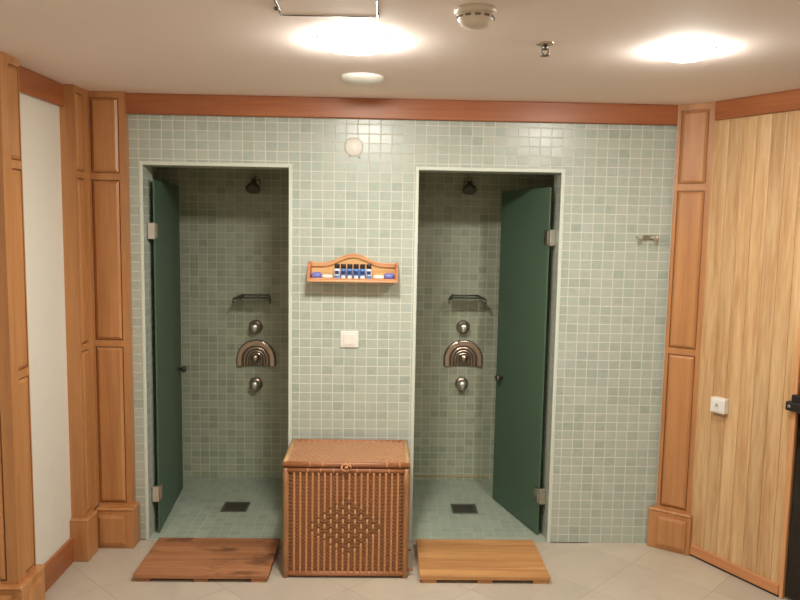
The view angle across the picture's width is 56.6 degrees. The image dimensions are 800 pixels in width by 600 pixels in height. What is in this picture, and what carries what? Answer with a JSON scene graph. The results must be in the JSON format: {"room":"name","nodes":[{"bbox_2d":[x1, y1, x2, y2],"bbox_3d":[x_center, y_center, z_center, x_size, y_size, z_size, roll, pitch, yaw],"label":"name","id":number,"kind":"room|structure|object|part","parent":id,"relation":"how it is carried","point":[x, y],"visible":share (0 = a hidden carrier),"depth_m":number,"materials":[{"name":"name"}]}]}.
{"room":"shower room","nodes":[
{"label":"shower room","id":0,"kind":"room"},
{"bbox_2d":[0,93,70,580],"bbox_3d":[-1.643,0.167,3.313,0.100,2.295,0.950,1,6,-1],"label":"wall","id":1,"kind":"structure","parent":0,"point":[40,119],"depth_m":3.35,"materials":[{"name":"beige paint"}]},
{"bbox_2d":[5,55,44,599],"bbox_3d":[-1.533,0.205,2.960,0.105,2.295,0.205,1,6,-1],"label":"trim","id":2,"kind":"structure","parent":1,"relation":"attached to","point":[35,571],"depth_m":2.96,"materials":[{"name":"brown wood"}]},
{"bbox_3d":[-1.503,-0.725,2.867,0.017,0.352,0.113,1,6,-1],"label":"panel","id":3,"kind":"part","parent":2,"relation":"part of","materials":[{"name":"brown wood"}]},
{"bbox_3d":[-1.514,-0.116,2.931,0.017,0.786,0.113,1,6,-1],"label":"panel","id":4,"kind":"part","parent":2,"relation":"part of","materials":[{"name":"brown wood"}]},
{"bbox_3d":[-1.529,0.717,3.018,0.017,0.800,0.113,1,6,-1],"label":"panel","id":5,"kind":"part","parent":2,"relation":"part of","materials":[{"name":"brown wood"}]},
{"bbox_3d":[-1.505,1.248,3.067,0.013,0.161,0.115,1,6,-1],"label":"panel","id":6,"kind":"part","parent":2,"relation":"part of","materials":[{"name":"brown wood"}]},
{"bbox_2d":[19,66,63,106],"bbox_3d":[-1.563,-0.922,3.196,0.022,0.103,0.600,1,6,-1],"label":"trim","id":7,"kind":"structure","parent":1,"relation":"attached to","point":[33,84],"depth_m":3.21,"materials":[{"name":"brown wood"}]},
{"bbox_2d":[44,537,73,592],"bbox_3d":[-1.604,1.244,3.447,0.018,0.125,0.420,1,6,-1],"label":"baseboard","id":8,"kind":"structure","parent":1,"relation":"attached to","point":[63,558],"depth_m":3.48,"materials":[{"name":"brown wood"}]},
{"bbox_2d":[59,84,97,561],"bbox_3d":[-1.554,0.135,3.626,0.092,2.295,0.195,1,6,-1],"label":"pilaster","id":9,"kind":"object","parent":1,"relation":"attached to","point":[74,130],"depth_m":3.59,"materials":[{"name":"brown wood"}]},
{"bbox_3d":[-1.522,-0.794,3.521,0.017,0.352,0.072,1,6,-1],"label":"panel","id":10,"kind":"part","parent":9,"relation":"part of","materials":[{"name":"brown wood"}]},
{"bbox_3d":[-1.533,-0.184,3.585,0.017,0.786,0.072,1,6,-1],"label":"panel","id":11,"kind":"part","parent":9,"relation":"part of","materials":[{"name":"brown wood"}]},
{"bbox_3d":[-1.548,0.648,3.672,0.017,0.800,0.072,1,6,-1],"label":"panel","id":12,"kind":"part","parent":9,"relation":"part of","materials":[{"name":"brown wood"}]},
{"bbox_2d":[153,167,156,179],"bbox_3d":[-1.576,0.060,4.340,0.100,2.295,0.790,1,6,-1],"label":"wall","id":13,"kind":"structure","parent":0,"point":[154,168],"depth_m":4.61,"materials":[{"name":"tile"}]},
{"bbox_2d":[157,167,553,480],"bbox_3d":[-0.267,0.034,4.814,2.740,2.295,0.100,1,6,-1],"label":"wall","id":14,"kind":"structure","parent":0,"point":[234,241],"depth_m":4.77,"materials":[{"name":"tile"}]},
{"bbox_2d":[232,294,270,303],"bbox_3d":[-0.916,-0.009,4.654,0.242,0.043,0.179,1,6,-1],"label":"soap shelf","id":15,"kind":"object","parent":14,"relation":"attached to","point":[265,296],"visible":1,"depth_m":4.65,"materials":[{"name":"silver metal"}]},
{"bbox_3d":[-1.014,-0.010,4.652,0.017,0.043,0.181,2,6,9],"label":"arm","id":16,"kind":"part","parent":15,"relation":"part of","materials":[{"name":"metal"}]},
{"bbox_3d":[-0.916,-0.011,4.659,0.216,0.008,0.161,1,6,-1],"label":"glass plate","id":17,"kind":"part","parent":15,"relation":"part of","materials":[{"name":"clear glass"}]},
{"bbox_2d":[245,176,260,193],"bbox_3d":[-0.904,-0.713,4.593,0.092,0.110,0.154,1,6,-1],"label":"shower","id":18,"kind":"object","parent":14,"relation":"attached to","point":[253,187],"visible":1,"depth_m":4.56,"materials":[{"name":"silver metal"}]},
{"bbox_2d":[249,320,262,333],"bbox_3d":[-0.924,0.176,4.726,0.090,0.090,0.074,1,6,-1],"label":"shower valve","id":19,"kind":"object","parent":14,"relation":"attached to","point":[255,326],"visible":1,"depth_m":4.70,"materials":[{"name":"silver metal"}]},
{"bbox_3d":[-0.924,0.177,4.718,0.070,0.070,0.058,1,6,-1],"label":"knob","id":20,"kind":"part","parent":19,"relation":"part of","materials":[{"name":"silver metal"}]},
{"bbox_2d":[249,377,262,390],"bbox_3d":[-0.931,0.546,4.765,0.090,0.090,0.074,1,6,-1],"label":"shower valve","id":21,"kind":"object","parent":14,"relation":"attached to","point":[255,383],"visible":1,"depth_m":4.74,"materials":[{"name":"silver metal"}]},
{"bbox_3d":[-0.931,0.547,4.757,0.070,0.070,0.058,1,6,-1],"label":"knob","id":22,"kind":"part","parent":21,"relation":"part of","materials":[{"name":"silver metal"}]},
{"bbox_2d":[237,339,275,366],"bbox_3d":[-0.923,0.341,4.745,0.252,0.171,0.072,1,6,-1],"label":"shower mixer","id":23,"kind":"object","parent":14,"relation":"attached to","point":[256,352],"visible":1,"depth_m":4.76,"materials":[{"name":"metal"}]},
{"bbox_3d":[-0.924,0.369,4.742,0.054,0.054,0.060,1,6,-1],"label":"knob","id":24,"kind":"part","parent":23,"relation":"part of","materials":[{"name":"silver metal"}]},
{"bbox_2d":[413,475,488,476],"bbox_3d":[0.328,1.159,4.892,0.513,0.010,0.006,1,6,-1],"label":"trim","id":25,"kind":"structure","parent":14,"relation":"attached to","point":[413,475],"depth_m":4.89,"materials":[{"name":"tile"}]},
{"bbox_2d":[455,377,468,390],"bbox_3d":[0.402,0.548,4.795,0.090,0.090,0.074,1,6,-1],"label":"shower valve","id":26,"kind":"object","parent":14,"relation":"attached to","point":[461,383],"visible":1,"depth_m":4.77,"materials":[{"name":"silver metal"}]},
{"bbox_3d":[0.402,0.549,4.787,0.070,0.070,0.058,1,6,-1],"label":"knob","id":27,"kind":"part","parent":26,"relation":"part of","materials":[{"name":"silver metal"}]},
{"bbox_2d":[443,339,481,365],"bbox_3d":[0.410,0.344,4.775,0.252,0.171,0.072,1,6,-1],"label":"shower mixer","id":28,"kind":"object","parent":14,"relation":"attached to","point":[462,352],"visible":1,"depth_m":4.79,"materials":[{"name":"metal"}]},
{"bbox_3d":[0.409,0.372,4.772,0.054,0.054,0.060,1,6,-1],"label":"knob","id":29,"kind":"part","parent":28,"relation":"part of","materials":[{"name":"silver metal"}]},
{"bbox_2d":[456,320,469,333],"bbox_3d":[0.408,0.178,4.757,0.090,0.090,0.074,1,6,-1],"label":"shower valve","id":30,"kind":"object","parent":14,"relation":"attached to","point":[462,326],"visible":1,"depth_m":4.73,"materials":[{"name":"silver metal"}]},
{"bbox_3d":[0.409,0.179,4.749,0.070,0.070,0.058,1,6,-1],"label":"knob","id":31,"kind":"part","parent":30,"relation":"part of","materials":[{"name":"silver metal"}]},
{"bbox_2d":[448,294,486,303],"bbox_3d":[0.417,-0.006,4.685,0.242,0.043,0.179,1,6,-1],"label":"soap shelf","id":32,"kind":"object","parent":14,"relation":"attached to","point":[477,298],"visible":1,"depth_m":4.65,"materials":[{"name":"silver metal"}]},
{"bbox_3d":[0.417,-0.009,4.689,0.216,0.008,0.161,1,6,-1],"label":"glass plate","id":33,"kind":"part","parent":32,"relation":"part of","materials":[{"name":"clear glass"}]},
{"bbox_2d":[462,178,476,194],"bbox_3d":[0.429,-0.711,4.624,0.092,0.110,0.154,1,6,-1],"label":"shower","id":34,"kind":"object","parent":14,"relation":"attached to","point":[469,188],"visible":1,"depth_m":4.59,"materials":[{"name":"silver metal"}]},
{"bbox_2d":[88,114,676,542],"bbox_3d":[0.024,0.134,3.906,3.260,2.295,0.160,1,6,-1],"label":"wall","id":35,"kind":"structure","parent":0,"point":[619,178],"depth_m":3.81,"materials":[{"name":"tile"}]},
{"bbox_2d":[88,91,140,547],"bbox_3d":[-1.441,0.127,3.731,0.194,2.295,0.120,1,6,-1],"label":"pilaster","id":36,"kind":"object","parent":35,"relation":"attached to","point":[118,514],"depth_m":3.73,"materials":[{"name":"brown wood"}]},
{"bbox_3d":[-1.445,-0.804,3.636,0.128,0.352,0.017,1,6,-1],"label":"panel","id":37,"kind":"part","parent":36,"relation":"part of","materials":[{"name":"brown wood"}]},
{"bbox_3d":[-1.456,-0.195,3.699,0.128,0.786,0.017,1,6,-1],"label":"panel","id":38,"kind":"part","parent":36,"relation":"part of","materials":[{"name":"brown wood"}]},
{"bbox_3d":[-1.472,1.174,3.786,0.142,0.158,0.013,1,6,-1],"label":"panel","id":39,"kind":"part","parent":36,"relation":"part of","materials":[{"name":"brown wood"}]},
{"bbox_3d":[-1.471,0.639,3.787,0.128,0.802,0.017,1,6,-1],"label":"panel","id":40,"kind":"part","parent":36,"relation":"part of","materials":[{"name":"brown wood"}]},
{"bbox_2d":[147,180,186,531],"bbox_3d":[-1.309,0.282,4.207,0.098,1.871,0.703,0,6,-6],"label":"shower door","id":41,"kind":"structure","parent":35,"relation":"attached to","point":[164,230],"depth_m":4.15,"materials":[{"name":"green glass"}]},
{"bbox_3d":[-1.340,0.418,4.488,0.098,0.042,0.042,0,6,-6],"label":"knob","id":42,"kind":"part","parent":41,"relation":"part of","materials":[{"name":"metal"}]},
{"bbox_2d":[139,161,291,539],"bbox_3d":[-0.939,0.290,3.821,0.764,1.968,0.010,1,6,-1],"label":"trim","id":43,"kind":"structure","parent":35,"relation":"attached to","point":[141,163],"depth_m":3.79,"materials":[{"name":"white tile"}]},
{"bbox_2d":[340,331,357,346],"bbox_3d":[-0.261,0.202,3.819,0.092,0.084,0.014,1,6,-1],"label":"light switch","id":44,"kind":"object","parent":35,"relation":"attached to","point":[347,338],"visible":1,"depth_m":3.81,"materials":[{"name":"white plastic"}]},
{"bbox_2d":[307,253,397,282],"bbox_3d":[-0.236,-0.162,3.735,0.452,0.141,0.105,1,6,-1],"label":"wall shelf","id":45,"kind":"object","parent":35,"relation":"attached to","point":[378,268],"visible":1,"depth_m":3.76,"materials":[{"name":"brown wood"}]},
{"bbox_2d":[311,272,332,277],"bbox_3d":[-0.392,-0.123,3.733,0.110,0.034,0.050,1,6,-1],"label":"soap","id":46,"kind":"object","parent":45,"relation":"on","point":[314,274],"visible":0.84,"depth_m":3.71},
{"bbox_2d":[334,264,339,277],"bbox_3d":[-0.316,-0.143,3.726,0.029,0.078,0.029,1,6,-1],"label":"toiletry bottle","id":47,"kind":"object","parent":45,"relation":"on","point":[336,266],"visible":0.91,"depth_m":3.71,"materials":[{"name":"white plastic"}]},
{"bbox_2d":[340,264,345,277],"bbox_3d":[-0.284,-0.143,3.727,0.029,0.078,0.029,1,6,-1],"label":"toiletry bottle","id":48,"kind":"object","parent":45,"relation":"on","point":[343,266],"visible":0.91,"depth_m":3.71,"materials":[{"name":"blue plastic"}]},
{"bbox_2d":[347,264,352,277],"bbox_3d":[-0.252,-0.142,3.727,0.029,0.078,0.029,1,6,-1],"label":"toiletry bottle","id":49,"kind":"object","parent":45,"relation":"on","point":[349,266],"visible":0.95,"depth_m":3.72,"materials":[{"name":"blue plastic"}]},
{"bbox_2d":[353,264,358,277],"bbox_3d":[-0.220,-0.142,3.728,0.029,0.078,0.029,1,6,-1],"label":"toiletry bottle","id":50,"kind":"object","parent":45,"relation":"on","point":[356,266],"visible":0.92,"depth_m":3.72,"materials":[{"name":"blue plastic"}]},
{"bbox_2d":[360,264,364,278],"bbox_3d":[-0.188,-0.141,3.729,0.029,0.078,0.029,1,6,-1],"label":"toiletry bottle","id":51,"kind":"object","parent":45,"relation":"on","point":[362,266],"visible":0.93,"depth_m":3.72,"materials":[{"name":"blue plastic"}]},
{"bbox_2d":[366,264,371,278],"bbox_3d":[-0.156,-0.141,3.730,0.029,0.078,0.029,1,6,-1],"label":"toiletry bottle","id":52,"kind":"object","parent":45,"relation":"on","point":[368,266],"visible":0.96,"depth_m":3.72,"materials":[{"name":"white plastic"}]},
{"bbox_2d":[373,273,394,278],"bbox_3d":[-0.082,-0.119,3.741,0.110,0.034,0.050,1,6,-1],"label":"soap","id":53,"kind":"object","parent":45,"relation":"on","point":[386,275],"visible":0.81,"depth_m":3.72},
{"bbox_2d":[344,137,362,157],"bbox_3d":[-0.231,-0.763,3.719,0.094,0.101,0.013,1,6,-1],"label":"junction cover","id":54,"kind":"object","parent":35,"relation":"attached to","point":[353,146],"visible":1,"depth_m":3.71,"materials":[{"name":"white plastic"}]},
{"bbox_2d":[126,93,677,125],"bbox_3d":[0.020,-0.948,3.696,2.790,0.099,0.030,1,6,-1],"label":"trim","id":55,"kind":"structure","parent":35,"relation":"attached to","point":[136,103],"depth_m":3.68,"materials":[{"name":"brown wood"}]},
{"bbox_2d":[408,166,564,542],"bbox_3d":[0.440,0.311,3.854,0.758,1.968,0.010,1,6,-1],"label":"trim","id":56,"kind":"structure","parent":35,"relation":"attached to","point":[562,171],"depth_m":3.83,"materials":[{"name":"white tile"}]},
{"bbox_2d":[492,187,555,534],"bbox_3d":[0.681,0.319,4.195,0.098,1.871,0.588,-1,6,-18],"label":"shower door","id":57,"kind":"structure","parent":35,"relation":"attached to","point":[527,236],"depth_m":4.17,"materials":[{"name":"green glass"}]},
{"bbox_3d":[0.612,0.460,4.410,0.098,0.042,0.042,-1,6,-18],"label":"knob","id":58,"kind":"part","parent":57,"relation":"part of","materials":[{"name":"metal"}]},
{"bbox_2d":[636,235,659,242],"bbox_3d":[1.259,-0.311,3.774,0.104,0.040,0.066,1,6,-1],"label":"robe hook","id":59,"kind":"object","parent":35,"relation":"attached to","point":[638,237],"visible":1,"depth_m":3.78,"materials":[{"name":"silver metal"}]},
{"bbox_2d":[0,0,799,104],"bbox_3d":[1.073,-0.814,1.637,7.000,0.100,6.400,1,6,-1],"label":"ceiling","id":60,"kind":"structure","parent":0,"point":[603,51],"depth_m":2.62,"materials":[{"name":"paint"}]},
{"bbox_2d":[274,0,379,17],"bbox_3d":[-0.209,-0.827,2.065,0.303,0.009,0.290,1,6,-1],"label":"access hatch","id":61,"kind":"object","parent":60,"relation":"attached to","point":[313,8],"visible":1,"depth_m":2.13,"materials":[{"name":"metal"}]},
{"bbox_2d":[315,31,393,54],"bbox_3d":[-0.153,-0.861,2.520,0.268,0.035,0.268,1,6,-1],"label":"recessed light","id":62,"kind":"object","parent":60,"relation":"in","point":[343,42],"visible":1,"depth_m":2.45,"materials":[{"name":"white plastic"}]},
{"bbox_2d":[340,73,383,84],"bbox_3d":[-0.160,-0.929,3.141,0.184,0.029,0.184,1,6,-1],"label":"ceiling light","id":63,"kind":"object","parent":60,"relation":"attached to","point":[351,78],"visible":1,"depth_m":3.09,"materials":[{"name":"white plastic"}]},
{"bbox_2d":[455,3,496,29],"bbox_3d":[0.216,-0.804,2.122,0.120,0.051,0.120,1,6,-1],"label":"smoke detector","id":64,"kind":"object","parent":60,"relation":"attached to","point":[471,16],"visible":1,"depth_m":2.08,"materials":[{"name":"beige plastic"}]},
{"bbox_2d":[536,41,554,56],"bbox_3d":[0.489,-0.844,2.506,0.064,0.043,0.064,1,6,-1],"label":"sprinkler","id":65,"kind":"object","parent":60,"relation":"attached to","point":[544,44],"visible":1,"depth_m":2.50,"materials":[{"name":"silver metal"}]},
{"bbox_3d":[0.489,-0.842,2.506,0.026,0.035,0.020,-4,7,-37],"label":"frame","id":66,"kind":"part","parent":65,"relation":"part of","materials":[{"name":"metal"}]},
{"bbox_2d":[658,44,716,61],"bbox_3d":[0.991,-0.845,2.567,0.192,0.035,0.192,1,6,-1],"label":"recessed light","id":67,"kind":"object","parent":60,"relation":"in","point":[682,52],"visible":1,"depth_m":2.52,"materials":[{"name":"white plastic"}]},
{"bbox_2d":[45,477,790,599],"bbox_3d":[1.033,1.573,1.812,7.000,0.104,6.250,1,6,-1],"label":"floor","id":68,"kind":"structure","parent":0,"point":[577,571],"depth_m":3.65,"materials":[{"name":"beige tile"}]},
{"bbox_2d":[133,538,279,581],"bbox_3d":[-0.934,1.278,3.666,0.628,0.036,0.412,1,6,-1],"label":"duckboard","id":69,"kind":"object","parent":68,"relation":"on","point":[197,559],"visible":1,"depth_m":3.62,"materials":[{"name":"brown wood"}]},
{"bbox_2d":[220,502,249,511],"bbox_3d":[-0.967,1.216,4.369,0.150,0.004,0.150,1,6,-1],"label":"floor drain","id":70,"kind":"object","parent":68,"relation":"on","point":[229,506],"visible":1,"depth_m":4.36,"materials":[{"name":"metal"}]},
{"bbox_2d":[282,438,412,578],"bbox_3d":[-0.248,1.021,3.679,0.624,0.569,0.398,1,6,-1],"label":"laundry basket","id":71,"kind":"object","parent":68,"relation":"on","point":[346,501],"visible":1,"depth_m":3.51,"materials":[{"name":"brown wicker"}]},
{"bbox_3d":[-0.539,1.050,3.505,0.029,0.536,0.029,1,6,-1],"label":"corner post","id":72,"kind":"part","parent":71,"relation":"part of","materials":[{"name":"wicker"}]},
{"bbox_3d":[-0.551,1.030,3.680,0.014,0.491,0.330,1,6,-1],"label":"panel","id":73,"kind":"part","parent":71,"relation":"part of","materials":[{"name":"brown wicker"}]},
{"bbox_3d":[-0.260,1.301,3.537,0.590,0.025,0.025,1,6,-1],"label":"rail","id":74,"kind":"part","parent":71,"relation":"part of","materials":[{"name":"wicker"}]},
{"bbox_3d":[-0.251,0.799,3.484,0.590,0.025,0.025,1,6,-1],"label":"rail","id":75,"kind":"part","parent":71,"relation":"part of","materials":[{"name":"wicker"}]},
{"bbox_3d":[-0.256,1.054,3.503,0.544,0.491,0.014,1,6,-1],"label":"panel","id":76,"kind":"part","parent":71,"relation":"part of","materials":[{"name":"brown wicker"}]},
{"bbox_3d":[0.019,1.022,3.869,0.029,0.536,0.029,1,6,-1],"label":"corner post","id":77,"kind":"part","parent":71,"relation":"part of","materials":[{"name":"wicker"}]},
{"bbox_3d":[0.027,1.059,3.519,0.029,0.536,0.029,1,6,-1],"label":"corner post","id":78,"kind":"part","parent":71,"relation":"part of","materials":[{"name":"wicker"}]},
{"bbox_2d":[451,504,477,513],"bbox_3d":[0.380,1.236,4.402,0.150,0.004,0.150,1,6,-1],"label":"floor drain","id":79,"kind":"object","parent":68,"relation":"on","point":[456,508],"visible":1,"depth_m":4.39,"materials":[{"name":"metal"}]},
{"bbox_2d":[416,539,550,583],"bbox_3d":[0.397,1.298,3.701,0.618,0.036,0.414,1,6,-1],"label":"duckboard","id":80,"kind":"object","parent":68,"relation":"on","point":[483,561],"visible":1,"depth_m":3.65,"materials":[{"name":"brown wood"}]},
{"bbox_2d":[691,110,799,597],"bbox_3d":[1.659,0.201,3.540,0.056,2.295,0.557,-2,7,-30],"label":"wall","id":81,"kind":"structure","parent":0,"point":[751,306],"depth_m":3.50,"materials":[{"name":"brown wood"}]},
{"bbox_2d":[647,102,715,555],"bbox_3d":[1.428,0.172,3.781,0.218,2.295,0.055,5,7,33],"label":"pilaster","id":82,"kind":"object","parent":81,"relation":"attached to","point":[669,528],"depth_m":3.78,"materials":[{"name":"brown wood"}]},
{"bbox_3d":[1.408,1.215,3.867,0.148,0.161,0.013,5,7,33],"label":"panel","id":83,"kind":"part","parent":82,"relation":"part of","materials":[{"name":"brown wood"}]},
{"bbox_3d":[1.434,0.683,3.839,0.122,0.800,0.017,5,7,33],"label":"panel","id":84,"kind":"part","parent":82,"relation":"part of","materials":[{"name":"brown wood"}]},
{"bbox_3d":[1.449,-0.149,3.752,0.122,0.786,0.017,5,7,33],"label":"panel","id":85,"kind":"part","parent":82,"relation":"part of","materials":[{"name":"brown wood"}]},
{"bbox_3d":[1.460,-0.759,3.688,0.122,0.352,0.017,5,7,33],"label":"panel","id":86,"kind":"part","parent":82,"relation":"part of","materials":[{"name":"brown wood"}]},
{"bbox_2d":[710,396,728,414],"bbox_3d":[1.563,0.516,3.637,0.041,0.074,0.080,-2,7,-30],"label":"button","id":87,"kind":"object","parent":81,"relation":"attached to","point":[720,405],"visible":1,"depth_m":3.62,"materials":[{"name":"white plastic"}]},
{"bbox_2d":[690,544,778,596],"bbox_3d":[1.621,1.309,3.627,0.016,0.052,0.489,-2,7,-30],"label":"trim","id":88,"kind":"structure","parent":81,"relation":"attached to","point":[728,566],"depth_m":3.60,"materials":[{"name":"brown wood"}]},
{"bbox_2d":[779,313,799,598],"bbox_3d":[1.790,0.272,3.311,0.060,2.206,0.018,-2,7,-30],"label":"trim","id":89,"kind":"structure","parent":81,"relation":"attached to","point":[794,421],"depth_m":3.35,"materials":[{"name":"brown wood"}]},
{"bbox_2d":[785,394,799,599],"bbox_3d":[1.979,0.315,2.908,0.061,2.188,0.937,-2,7,-30],"label":"door","id":90,"kind":"structure","parent":81,"relation":"in","point":[792,589],"depth_m":3.35,"materials":[{"name":"black plastic"}]},
{"bbox_3d":[-2.030,0.198,2.946,0.690,2.295,0.070,1,6,-1],"label":"wall","id":91,"kind":"structure","parent":0,"visible":0},
{"bbox_2d":[0,51,31,599],"bbox_3d":[-1.744,0.210,2.885,0.518,2.295,0.100,1,6,-1],"label":"trim","id":92,"kind":"structure","parent":91,"relation":"attached to","point":[11,541],"depth_m":2.91,"materials":[{"name":"brown wood"}]},
{"bbox_3d":[-1.763,0.720,2.928,0.386,0.796,0.017,1,6,-1],"label":"panel","id":93,"kind":"part","parent":92,"relation":"part of","materials":[{"name":"brown wood"}]},
{"bbox_3d":[-1.777,1.253,2.950,0.464,0.164,0.013,1,6,-1],"label":"panel","id":94,"kind":"part","parent":92,"relation":"part of","materials":[{"name":"brown wood"}]},
{"bbox_3d":[2.934,0.450,1.374,0.100,2.295,4.493,-2,7,-30],"label":"wall","id":95,"kind":"structure","parent":0,"visible":0},
{"bbox_2d":[715,89,799,119],"bbox_3d":[2.080,-0.808,2.656,0.025,0.089,2.200,-2,7,-30],"label":"trim","id":96,"kind":"structure","parent":95,"relation":"attached to","point":[784,101],"depth_m":3.40,"materials":[{"name":"brown wood"}]}
]}

